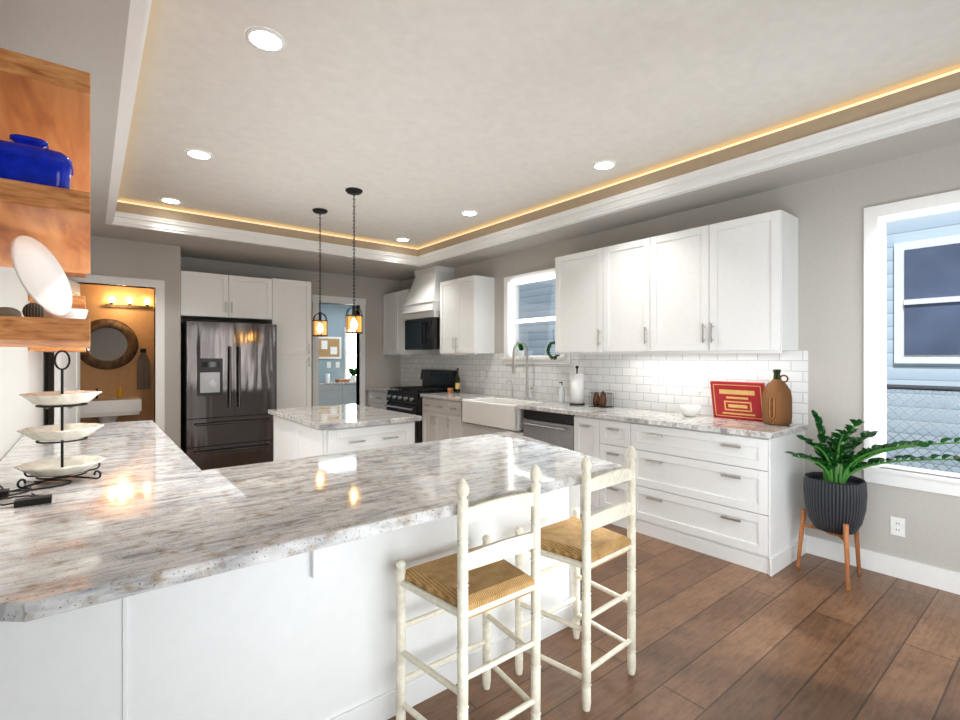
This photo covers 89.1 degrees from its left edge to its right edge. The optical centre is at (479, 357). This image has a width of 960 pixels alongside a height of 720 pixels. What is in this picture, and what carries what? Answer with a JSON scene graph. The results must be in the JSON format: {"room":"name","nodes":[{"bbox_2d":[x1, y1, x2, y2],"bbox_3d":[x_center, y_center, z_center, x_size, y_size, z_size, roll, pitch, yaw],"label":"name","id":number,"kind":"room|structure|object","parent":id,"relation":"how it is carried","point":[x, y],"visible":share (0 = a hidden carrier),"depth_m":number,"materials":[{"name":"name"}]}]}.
{"room":"kitchen","nodes":[
{"label":"kitchen","id":0,"kind":"room"},
{"bbox_2d":[0,267,47,460],"bbox_3d":[-2.769,0.069,2.844,0.120,2.650,5.000,0,0,-39],"label":"wall","id":1,"kind":"structure","parent":0,"point":[23,370],"depth_m":2.79,"materials":[{"name":"paint"}]},
{"bbox_2d":[0,48,89,347],"bbox_3d":[-1.538,-0.400,1.664,0.328,0.713,1.200,0,0,-39],"label":"oak shelf","id":2,"kind":"object","parent":1,"relation":"attached to","point":[47,101],"visible":0.94,"depth_m":1.33,"materials":[{"name":"brown wood"}]},
{"bbox_2d":[0,307,21,316],"bbox_3d":[-1.336,-0.122,1.377,0.064,0.040,0.050,0,0,-39],"label":"pebble","id":3,"kind":"object","parent":2,"relation":"on","point":[7,311],"visible":0.6,"depth_m":1.37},
{"bbox_2d":[22,303,44,316],"bbox_3d":[-1.258,-0.128,1.376,0.048,0.051,0.041,0,0,-39],"label":"pebble","id":4,"kind":"object","parent":2,"relation":"on","point":[33,310],"visible":0.71,"depth_m":1.36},
{"bbox_2d":[0,134,73,188],"bbox_3d":[-1.186,-0.507,1.286,0.177,0.136,0.129,0,0,-39],"label":"dish","id":5,"kind":"object","parent":2,"relation":"on","point":[25,158],"visible":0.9,"depth_m":1.25,"materials":[{"name":"blue ceramic"}]},
{"bbox_2d":[10,234,71,316],"bbox_3d":[-1.329,-0.246,1.487,0.131,0.244,0.234,0,0,-39],"label":"platter","id":6,"kind":"object","parent":2,"relation":"on","point":[41,275],"visible":1,"depth_m":1.49,"materials":[{"name":"ceramic"}]},
{"bbox_2d":[43,308,88,318],"bbox_3d":[-1.494,-0.137,1.751,0.140,0.070,0.140,0,0,-39],"label":"bowl","id":7,"kind":"object","parent":2,"relation":"on","point":[74,313],"visible":0.15,"depth_m":1.73,"materials":[{"name":"ceramic"}]},
{"bbox_2d":[29,272,85,351],"bbox_3d":[-3.275,-0.400,3.816,0.298,0.713,1.050,0,0,-39],"label":"oak shelf","id":8,"kind":"object","parent":1,"relation":"attached to","point":[78,302],"visible":0.33,"depth_m":3.48,"materials":[{"name":"brown wood"}]},
{"bbox_2d":[45,278,79,424],"bbox_3d":[-3.974,0.318,4.649,0.247,2.128,0.631,0,0,-39],"label":"bathroom door","id":9,"kind":"structure","parent":1,"relation":"in","point":[71,383],"depth_m":4.69,"materials":[{"name":"white wood"}]},
{"bbox_2d":[48,236,167,435],"bbox_3d":[-5.202,0.069,4.177,4.280,2.650,0.120,0,0,-39],"label":"wall","id":10,"kind":"structure","parent":0,"point":[125,258],"depth_m":5.25,"materials":[{"name":"paint"}]},
{"bbox_2d":[80,284,153,423],"bbox_3d":[-4.485,0.069,5.466,1.550,2.650,1.000,0,0,-39],"label":"wall","id":11,"kind":"structure","parent":0,"point":[109,383],"depth_m":6.03,"materials":[{"name":"paint"}]},
{"bbox_2d":[80,319,137,369],"bbox_3d":[-4.508,-0.156,5.904,0.620,0.620,0.045,0,0,-39],"label":"bathroom mirror","id":12,"kind":"object","parent":11,"relation":"attached to","point":[113,344],"visible":0.96,"depth_m":5.92,"materials":[{"name":"brown wood"}]},
{"bbox_2d":[105,296,152,308],"bbox_3d":[-4.332,-0.673,6.036,0.480,0.135,0.058,0,0,-39],"label":"sconce","id":13,"kind":"object","parent":11,"relation":"attached to","point":[129,301],"visible":0.92,"depth_m":6.02,"materials":[{"name":"glass"}]},
{"bbox_2d":[137,349,149,389],"bbox_3d":[-4.227,0.149,6.128,0.136,0.510,0.049,0,0,-39],"label":"hanging towel","id":14,"kind":"object","parent":11,"relation":"hanging from","point":[143,371],"visible":0.94,"depth_m":6.12,"materials":[{"name":"fabric"}]},
{"bbox_2d":[168,245,180,448],"bbox_3d":[-3.804,0.069,5.952,0.120,2.650,1.150,0,0,-39],"label":"wall","id":15,"kind":"structure","parent":0,"point":[174,344],"depth_m":5.50,"materials":[{"name":"paint"}]},
{"bbox_2d":[181,257,400,406],"bbox_3d":[-2.591,0.069,7.093,3.200,2.650,0.120,0,0,-39],"label":"wall","id":16,"kind":"structure","parent":0,"point":[381,370],"depth_m":7.61,"materials":[{"name":"paint"}]},
{"bbox_2d":[181,271,271,321],"bbox_3d":[-3.207,-0.734,6.103,0.997,0.515,0.654,0,0,-39],"label":"upper cabinet","id":17,"kind":"object","parent":16,"relation":"attached to","point":[212,296],"visible":0.98,"depth_m":5.87,"materials":[{"name":"white wood"}]},
{"bbox_2d":[319,304,351,381],"bbox_3d":[-3.323,0.069,9.516,3.120,2.650,0.120,0,0,-39],"label":"wall","id":18,"kind":"structure","parent":0,"point":[335,314],"depth_m":9.76,"materials":[{"name":"blue paint"}]},
{"bbox_2d":[319,337,340,358],"bbox_3d":[-2.994,-0.186,9.681,0.500,0.440,0.030,0,0,-39],"label":"bulletin board","id":19,"kind":"object","parent":18,"relation":"attached to","point":[329,347],"visible":0.9,"depth_m":9.68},
{"bbox_2d":[327,327,355,378],"bbox_3d":[-2.618,-0.081,9.979,1.040,1.050,0.033,0,0,-39],"label":"window","id":20,"kind":"structure","parent":18,"relation":"in","point":[349,350],"depth_m":9.91,"materials":[{"name":"white"}]},
{"bbox_2d":[0,0,959,280],"bbox_3d":[-1.552,-1.286,2.970,8.720,0.060,12.820,0,0,-39],"label":"ceiling","id":21,"kind":"structure","parent":0,"point":[88,36],"depth_m":3.15,"materials":[{"name":"paint"}]},
{"bbox_2d":[118,0,959,247],"bbox_3d":[0.121,-1.441,2.790,3.570,0.250,7.530,0,0,-39],"label":"ceiling tray","id":22,"kind":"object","parent":21,"relation":"attached to","point":[420,123],"visible":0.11,"depth_m":2.78,"materials":[{"name":"paint"}]},
{"bbox_2d":[105,0,151,224],"bbox_3d":[-1.199,-1.372,1.736,0.072,0.232,7.410,0,0,-39],"label":"crown molding","id":23,"kind":"structure","parent":22,"relation":"attached to","point":[139,11],"depth_m":2.31,"materials":[{"name":"white wood"}]},
{"bbox_2d":[160,197,181,203],"bbox_3d":[-2.972,-1.502,4.692,0.179,0.008,0.179,0,0,-45],"label":"recessed light","id":24,"kind":"object","parent":22,"relation":"attached to","point":[168,200],"depth_m":4.67,"materials":[{"name":"white"}]},
{"bbox_2d":[185,149,212,159],"bbox_3d":[-2.083,-1.502,3.617,0.179,0.008,0.179,0,0,27],"label":"recessed light","id":25,"kind":"object","parent":22,"relation":"attached to","point":[195,153],"depth_m":3.61,"materials":[{"name":"white"}]},
{"bbox_2d":[113,201,416,265],"bbox_3d":[-2.168,-1.372,5.657,3.270,0.232,0.072,0,0,-39],"label":"crown molding","id":26,"kind":"structure","parent":22,"relation":"attached to","point":[133,215],"depth_m":5.37,"materials":[{"name":"white wood"}]},
{"bbox_2d":[245,27,285,51],"bbox_3d":[-1.016,-1.502,2.313,0.179,0.008,0.179,0,0,12],"label":"recessed light","id":27,"kind":"object","parent":22,"relation":"attached to","point":[265,39],"depth_m":2.30,"materials":[{"name":"white"}]},
{"bbox_2d":[312,208,327,336],"bbox_3d":[-1.639,-0.858,5.000,0.155,1.295,0.155,0,0,-39],"label":"pendant lantern","id":28,"kind":"object","parent":22,"relation":"hanging from","point":[320,212],"visible":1,"depth_m":4.99,"materials":[{"name":"metal"}]},
{"bbox_2d":[345,187,362,333],"bbox_3d":[-1.136,-0.858,4.401,0.155,1.295,0.155,0,0,-39],"label":"pendant lantern","id":29,"kind":"object","parent":22,"relation":"hanging from","point":[353,191],"visible":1,"depth_m":4.39,"materials":[{"name":"metal"}]},
{"bbox_2d":[396,238,409,241],"bbox_3d":[-0.990,-1.502,6.247,0.179,0.008,0.179,0,0,27],"label":"recessed light","id":30,"kind":"object","parent":22,"relation":"attached to","point":[397,239],"depth_m":6.22,"materials":[{"name":"white"}]},
{"bbox_2d":[461,210,477,215],"bbox_3d":[-0.112,-1.502,5.097,0.179,0.008,0.179,0,0,12],"label":"recessed light","id":31,"kind":"object","parent":22,"relation":"attached to","point":[466,213],"depth_m":5.09,"materials":[{"name":"white"}]},
{"bbox_2d":[593,160,615,169],"bbox_3d":[0.974,-1.502,3.821,0.179,0.008,0.179,0,0,-45],"label":"recessed light","id":32,"kind":"object","parent":22,"relation":"attached to","point":[605,164],"depth_m":3.82,"materials":[{"name":"white"}]},
{"bbox_2d":[417,69,959,265],"bbox_3d":[1.441,-1.372,3.844,0.072,0.232,7.410,0,0,-39],"label":"crown molding","id":33,"kind":"structure","parent":22,"relation":"attached to","point":[925,103],"depth_m":3.33,"materials":[{"name":"white wood"}]},
{"bbox_2d":[388,514,959,719],"bbox_3d":[-1.117,1.444,1.680,7.950,0.100,10.420,0,0,-39],"label":"floor","id":34,"kind":"structure","parent":0,"point":[810,638],"depth_m":2.31,"materials":[{"name":"brown wood"}]},
{"bbox_2d":[80,387,141,422],"bbox_3d":[-4.372,0.879,5.733,0.620,1.030,0.478,0,0,-39],"label":"pedestal sink","id":35,"kind":"object","parent":34,"relation":"on","point":[106,410],"visible":0.52,"depth_m":5.62,"materials":[{"name":"ceramic"}]},
{"bbox_2d":[181,321,276,469],"bbox_3d":[-3.111,0.494,6.004,0.960,1.800,0.874,0,0,-39],"label":"refrigerator","id":36,"kind":"object","parent":34,"relation":"on","point":[228,386],"visible":0.88,"depth_m":5.67,"materials":[{"name":"grey metal"}]},
{"bbox_2d":[259,278,310,408],"bbox_3d":[-2.622,0.194,6.570,0.500,2.400,0.654,0,0,-39],"label":"pantry cabinet","id":37,"kind":"object","parent":34,"relation":"on","point":[291,309],"visible":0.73,"depth_m":6.35,"materials":[{"name":"white wood"}]},
{"bbox_2d":[264,526,411,719],"bbox_3d":[-0.732,0.957,1.994,0.618,0.876,0.630,0,0,-39],"label":"peninsula panel","id":38,"kind":"object","parent":34,"relation":"on","point":[310,635],"depth_m":1.76,"materials":[{"name":"white wood"}]},
{"bbox_2d":[0,420,279,621],"bbox_3d":[-1.780,0.498,2.268,0.702,0.039,3.175,0,0,-39],"label":"countertop","id":39,"kind":"structure","parent":38,"relation":"on","point":[154,506],"depth_m":1.36,"materials":[{"name":"stone"}]},
{"bbox_2d":[0,479,71,507],"bbox_3d":[-1.651,0.378,1.696,0.355,0.200,0.450,0,0,-39],"label":"cables","id":40,"kind":"object","parent":39,"relation":"on","point":[31,500],"visible":1,"depth_m":1.63,"materials":[{"name":"black plastic"}]},
{"bbox_2d":[16,350,101,487],"bbox_3d":[-1.627,0.222,1.900,0.239,0.499,0.239,0,0,-39],"label":"frame","id":41,"kind":"object","parent":39,"relation":"on","point":[62,442],"visible":0.73,"depth_m":1.89,"materials":[{"name":"metal"}]},
{"bbox_2d":[14,390,105,476],"bbox_3d":[-1.627,0.294,1.900,0.275,0.314,0.275,0,0,-39],"label":"plates","id":42,"kind":"object","parent":41,"relation":"on","point":[50,467],"visible":1,"depth_m":1.86,"materials":[{"name":"white ceramic"}]},
{"bbox_2d":[208,431,621,558],"bbox_3d":[-0.157,0.498,2.209,1.726,0.039,1.060,0,0,-39],"label":"countertop","id":43,"kind":"structure","parent":38,"relation":"on","point":[312,503],"depth_m":1.88,"materials":[{"name":"stone"}]},
{"bbox_2d":[274,416,414,460],"bbox_3d":[-1.200,0.957,4.212,0.780,0.876,1.220,0,0,-39],"label":"base cabinet","id":44,"kind":"object","parent":34,"relation":"on","point":[293,440],"visible":0.31,"depth_m":3.76,"materials":[{"name":"white wood"}]},
{"bbox_2d":[268,404,421,429],"bbox_3d":[-1.206,0.498,4.220,0.840,0.039,1.300,0,0,-39],"label":"countertop","id":45,"kind":"structure","parent":44,"relation":"on","point":[334,417],"depth_m":3.96,"materials":[{"name":"stone"}]},
{"bbox_2d":[368,391,386,409],"bbox_3d":[-1.295,0.957,7.543,0.605,0.876,0.786,0,0,-39],"label":"base cabinet","id":46,"kind":"object","parent":34,"relation":"on","point":[375,399],"depth_m":7.38,"materials":[{"name":"white wood"}]},
{"bbox_2d":[384,369,456,442],"bbox_3d":[-0.848,0.789,6.853,0.727,1.210,0.828,0,0,-39],"label":"gas range","id":47,"kind":"object","parent":34,"relation":"on","point":[408,400],"visible":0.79,"depth_m":6.74,"materials":[{"name":"black metal"}]},
{"bbox_2d":[422,397,443,441],"bbox_3d":[-0.323,0.957,6.326,0.605,0.876,0.630,0,0,-39],"label":"base cabinet","id":48,"kind":"object","parent":34,"relation":"on","point":[432,409],"depth_m":6.19,"materials":[{"name":"white wood"}]},
{"bbox_2d":[444,400,463,439],"bbox_3d":[-0.073,0.957,6.013,0.605,0.876,0.410,0,0,-39],"label":"base cabinet","id":49,"kind":"object","parent":34,"relation":"on","point":[452,409],"depth_m":5.87,"materials":[{"name":"white wood"}]},
{"bbox_2d":[412,511,515,706],"bbox_3d":[-0.319,0.957,2.323,0.681,0.876,0.630,0,0,-39],"label":"peninsula panel","id":50,"kind":"object","parent":34,"relation":"on","point":[434,638],"depth_m":2.06,"materials":[{"name":"white wood"}]},
{"bbox_2d":[395,464,540,719],"bbox_3d":[-0.029,0.892,1.799,0.450,1.003,0.372,0,0,-39],"label":"stool","id":51,"kind":"object","parent":34,"relation":"on","point":[463,584],"visible":1,"depth_m":1.73,"materials":[{"name":"paint"}]},
{"bbox_2d":[456,423,523,437],"bbox_3d":[0.323,1.082,5.517,0.605,0.626,1.100,0,0,-39],"label":"base cabinet","id":52,"kind":"object","parent":34,"relation":"on","point":[462,429],"depth_m":5.53,"materials":[{"name":"white wood"}]},
{"bbox_2d":[523,409,574,450],"bbox_3d":[0.842,0.959,4.805,0.641,0.870,0.650,0,0,-39],"label":"dishwasher","id":53,"kind":"object","parent":34,"relation":"on","point":[556,429],"visible":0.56,"depth_m":4.59,"materials":[{"name":"silver metal"}]},
{"bbox_2d":[516,484,581,642],"bbox_3d":[0.095,0.957,2.654,0.621,0.876,0.630,0,0,-39],"label":"base cabinet","id":54,"kind":"object","parent":34,"relation":"on","point":[557,505],"depth_m":2.46,"materials":[{"name":"white wood"}]},
{"bbox_2d":[515,446,636,711],"bbox_3d":[0.428,0.892,2.159,0.450,1.003,0.391,0,0,-39],"label":"stool","id":55,"kind":"object","parent":34,"relation":"on","point":[587,542],"visible":0.9,"depth_m":2.08,"materials":[{"name":"paint"}]},
{"bbox_2d":[574,415,591,513],"bbox_3d":[1.165,0.957,4.462,0.605,0.876,0.280,0,0,-39],"label":"base cabinet","id":56,"kind":"object","parent":34,"relation":"on","point":[582,425],"depth_m":4.31,"materials":[{"name":"white wood"}]},
{"bbox_2d":[592,418,627,528],"bbox_3d":[1.331,0.957,4.255,0.605,0.876,0.370,0,0,-39],"label":"base cabinet","id":57,"kind":"object","parent":34,"relation":"on","point":[609,437],"depth_m":4.07,"materials":[{"name":"white wood"}]},
{"bbox_2d":[628,422,805,576],"bbox_3d":[1.768,0.957,3.707,0.605,0.876,1.032,0,0,-39],"label":"base cabinet","id":58,"kind":"object","parent":34,"relation":"on","point":[736,499],"depth_m":3.39,"materials":[{"name":"white wood"}]},
{"bbox_2d":[365,386,807,438],"bbox_3d":[0.269,0.498,5.561,0.635,0.039,5.836,0,0,-39],"label":"countertop","id":59,"kind":"structure","parent":58,"relation":"on","point":[709,423],"depth_m":3.94,"materials":[{"name":"stone"}]},
{"bbox_2d":[455,368,459,392],"bbox_3d":[-0.301,0.313,6.580,0.065,0.330,0.065,0,0,-39],"label":"oil bottle","id":60,"kind":"object","parent":59,"relation":"on","point":[457,384],"visible":1,"depth_m":6.56,"materials":[{"name":"green glass"}]},
{"bbox_2d":[462,397,541,431],"bbox_3d":[0.269,0.622,5.435,0.500,0.265,0.910,0,0,-39],"label":"farmhouse sink","id":61,"kind":"object","parent":59,"relation":"in","point":[501,413],"visible":0.69,"depth_m":5.27,"materials":[{"name":"ceramic"}]},
{"bbox_2d":[506,341,532,398],"bbox_3d":[0.408,0.148,5.572,0.269,0.660,0.366,0,0,-39],"label":"spring faucet","id":62,"kind":"object","parent":59,"relation":"on","point":[513,366],"visible":1,"depth_m":5.56,"materials":[{"name":"silver metal"}]},
{"bbox_2d":[559,382,564,402],"bbox_3d":[0.857,0.368,5.124,0.073,0.220,0.066,0,0,-39],"label":"soap bottle","id":63,"kind":"object","parent":59,"relation":"on","point":[561,394],"visible":1,"depth_m":5.10,"materials":[{"name":"plastic"}]},
{"bbox_2d":[569,366,584,404],"bbox_3d":[0.980,0.282,4.928,0.150,0.392,0.150,0,0,-39],"label":"paper towel","id":64,"kind":"object","parent":59,"relation":"on","point":[576,388],"visible":1,"depth_m":4.87,"materials":[{"name":"paper"}]},
{"bbox_2d":[590,391,611,407],"bbox_3d":[1.168,0.403,4.707,0.140,0.150,0.180,0,0,-39],"label":"wire basket","id":65,"kind":"object","parent":59,"relation":"on","point":[600,401],"visible":1,"depth_m":4.66,"materials":[{"name":"metal"}]},
{"bbox_2d":[679,405,700,416],"bbox_3d":[1.703,0.435,3.957,0.170,0.085,0.170,0,0,-39],"label":"bowl","id":66,"kind":"object","parent":59,"relation":"on","point":[690,410],"visible":1,"depth_m":3.91,"materials":[{"name":"ceramic"}]},
{"bbox_2d":[710,381,764,421],"bbox_3d":[1.973,0.334,3.731,0.085,0.294,0.390,0,0,-39],"label":"box sign","id":67,"kind":"object","parent":59,"relation":"on","point":[737,400],"visible":0.88,"depth_m":3.72,"materials":[{"name":"red wood"}]},
{"bbox_2d":[762,369,791,424],"bbox_3d":[2.120,0.282,3.484,0.184,0.392,0.184,0,0,-39],"label":"bottle","id":68,"kind":"object","parent":59,"relation":"on","point":[777,402],"visible":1,"depth_m":3.42,"materials":[{"name":"brown ceramic"}]},
{"bbox_2d":[796,509,860,590],"bbox_3d":[2.236,1.201,3.144,0.366,0.387,0.336,0,0,-39],"label":"base","id":69,"kind":"object","parent":34,"relation":"on","point":[844,537],"visible":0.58,"depth_m":3.14,"materials":[{"name":"brown wood"}]},
{"bbox_2d":[803,472,867,534],"bbox_3d":[2.255,0.930,3.106,0.332,0.328,0.332,0,0,-39],"label":"plant pot","id":70,"kind":"object","parent":69,"relation":"on","point":[832,507],"visible":0.94,"depth_m":2.99,"materials":[{"name":"ceramic"}]},
{"bbox_2d":[785,410,959,483],"bbox_3d":[2.303,0.576,2.817,0.637,0.464,0.826,0,0,-39],"label":"plant","id":71,"kind":"object","parent":70,"relation":"in","point":[831,458],"visible":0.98,"depth_m":2.99,"materials":[{"name":"green plant"}]},
{"bbox_2d":[401,144,959,572],"bbox_3d":[1.868,0.069,4.191,0.150,2.650,10.220,0,0,-39],"label":"wall","id":72,"kind":"structure","parent":0,"point":[827,212],"depth_m":3.34,"materials":[{"name":"paint"}]},
{"bbox_2d":[383,289,427,353],"bbox_3d":[-1.174,-0.526,7.613,0.330,0.960,0.826,0,0,-39],"label":"upper cabinet","id":73,"kind":"object","parent":72,"relation":"attached to","point":[394,320],"depth_m":7.51,"materials":[{"name":"white wood"}]},
{"bbox_2d":[405,317,439,349],"bbox_3d":[-0.717,-0.321,6.932,0.466,0.430,0.740,0,0,-39],"label":"microwave","id":74,"kind":"object","parent":72,"relation":"attached to","point":[422,334],"visible":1,"depth_m":6.69,"materials":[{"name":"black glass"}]},
{"bbox_2d":[402,265,454,319],"bbox_3d":[-0.711,-0.897,6.937,0.450,0.713,0.800,0,0,-39],"label":"range hood","id":75,"kind":"object","parent":72,"relation":"attached to","point":[423,299],"visible":0.69,"depth_m":6.77,"materials":[{"name":"white metal"}]},
{"bbox_2d":[440,275,494,353],"bbox_3d":[-0.178,-0.526,6.365,0.330,0.960,0.750,0,0,-39],"label":"upper cabinet","id":76,"kind":"object","parent":72,"relation":"attached to","point":[467,304],"depth_m":6.14,"materials":[{"name":"white wood"}]},
{"bbox_2d":[502,268,571,364],"bbox_3d":[0.683,-0.451,5.644,0.190,1.060,1.100,0,0,-39],"label":"window","id":77,"kind":"structure","parent":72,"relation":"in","point":[527,305],"depth_m":5.73,"materials":[{"name":"clear glass"}]},
{"bbox_2d":[518,343,523,356],"bbox_3d":[0.489,-0.090,5.765,0.078,0.186,0.076,0,0,-39],"label":"plant","id":78,"kind":"object","parent":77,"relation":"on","point":[521,351],"visible":0.83,"depth_m":5.74,"materials":[{"name":"ceramic"}]},
{"bbox_2d":[546,341,559,359],"bbox_3d":[0.795,-0.136,5.260,0.056,0.339,0.205,0,0,-39],"label":"wreath","id":79,"kind":"object","parent":77,"relation":"hanging from","point":[551,357],"visible":0.71,"depth_m":5.29,"materials":[{"name":"green plant"}]},
{"bbox_2d":[555,249,594,353],"bbox_3d":[1.089,-0.526,4.779,0.330,0.960,0.651,0,0,-39],"label":"upper cabinet","id":80,"kind":"object","parent":72,"relation":"attached to","point":[574,273],"depth_m":4.73,"materials":[{"name":"white wood"}]},
{"bbox_2d":[401,350,807,423],"bbox_3d":[0.517,0.176,5.761,0.002,0.604,5.840,0,0,-39],"label":"tile backsplash","id":81,"kind":"structure","parent":72,"relation":"attached to","point":[663,382],"depth_m":4.61,"materials":[{"name":"white tile"}]},
{"bbox_2d":[595,240,638,353],"bbox_3d":[1.404,-0.526,4.384,0.330,0.960,0.601,0,0,-39],"label":"upper cabinet","id":82,"kind":"object","parent":72,"relation":"attached to","point":[616,266],"depth_m":4.35,"materials":[{"name":"white wood"}]},
{"bbox_2d":[639,210,797,353],"bbox_3d":[1.844,-0.526,3.833,0.330,0.960,1.050,0,0,-39],"label":"upper cabinet","id":83,"kind":"object","parent":72,"relation":"attached to","point":[729,287],"depth_m":3.63,"materials":[{"name":"white wood"}]},
{"bbox_2d":[804,534,959,594],"bbox_3d":[3.656,1.331,1.818,0.016,0.125,4.280,0,0,-39],"label":"baseboard","id":84,"kind":"structure","parent":72,"relation":"attached to","point":[924,574],"depth_m":3.10,"materials":[{"name":"white wood"}]},
{"bbox_2d":[891,516,904,536],"bbox_3d":[2.646,1.074,3.091,0.006,0.114,0.070,0,0,-39],"label":"outlet","id":85,"kind":"object","parent":72,"relation":"attached to","point":[897,526],"depth_m":3.09,"materials":[{"name":"white plastic"}]},
{"bbox_2d":[862,190,959,496],"bbox_3d":[3.100,-0.081,2.609,0.200,1.800,1.700,0,0,-39],"label":"window","id":86,"kind":"structure","parent":72,"relation":"in","point":[877,218],"depth_m":3.16,"materials":[{"name":"clear glass"}]},
{"bbox_3d":[-3.766,1.444,7.819,6.130,0.100,2.480,0,0,-39],"label":"floor","id":87,"kind":"structure","parent":0,"visible":0},
{"bbox_2d":[319,385,346,405],"bbox_3d":[-2.974,0.955,9.320,0.580,0.880,0.619,0,0,-39],"label":"base cabinet","id":88,"kind":"object","parent":87,"relation":"on","point":[335,393],"depth_m":9.11,"materials":[{"name":"grey wood"}]},
{"bbox_2d":[319,381,355,384],"bbox_3d":[-2.590,0.495,9.620,1.595,0.034,0.629,0,0,-39],"label":"countertop","id":89,"kind":"structure","parent":88,"relation":"on","point":[321,382],"depth_m":9.21,"materials":[{"name":"white stone"}]},
{"bbox_2d":[324,374,348,381],"bbox_3d":[-2.797,0.398,9.474,0.450,0.160,0.200,0,0,-39],"label":"decorations","id":90,"kind":"object","parent":89,"relation":"on","point":[326,377],"depth_m":9.36,"materials":[{"name":"brown wood"}]},
{"bbox_2d":[348,365,355,380],"bbox_3d":[-2.530,0.312,9.791,0.221,0.333,0.276,0,0,-39],"label":"plant","id":91,"kind":"object","parent":89,"relation":"on","point":[352,371],"visible":0.85,"depth_m":9.73,"materials":[{"name":"green plant"}]},
{"bbox_2d":[347,385,355,403],"bbox_3d":[-2.591,0.955,9.625,0.641,0.880,0.619,0,0,-39],"label":"base cabinet","id":92,"kind":"object","parent":87,"relation":"on","point":[351,389],"depth_m":9.34,"materials":[{"name":"grey wood"}]},
{"label":"outside","id":93,"kind":"structure","parent":0,"visible":0},
{"bbox_3d":[2.408,1.794,6.401,3.450,0.100,25.000,0,0,-39],"label":"ground","id":94,"kind":"structure","parent":93,"visible":0},
{"bbox_2d":[547,210,959,472],"bbox_3d":[3.795,-1.856,7.508,0.300,7.500,25.000,0,0,-39],"label":"house","id":95,"kind":"structure","parent":94,"relation":"on","point":[919,326],"depth_m":5.67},
{"bbox_2d":[887,384,959,472],"bbox_3d":[4.221,0.989,4.009,0.056,1.510,17.000,0,0,-39],"label":"fence","id":96,"kind":"object","parent":94,"relation":"on","point":[952,389],"depth_m":4.33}
]}

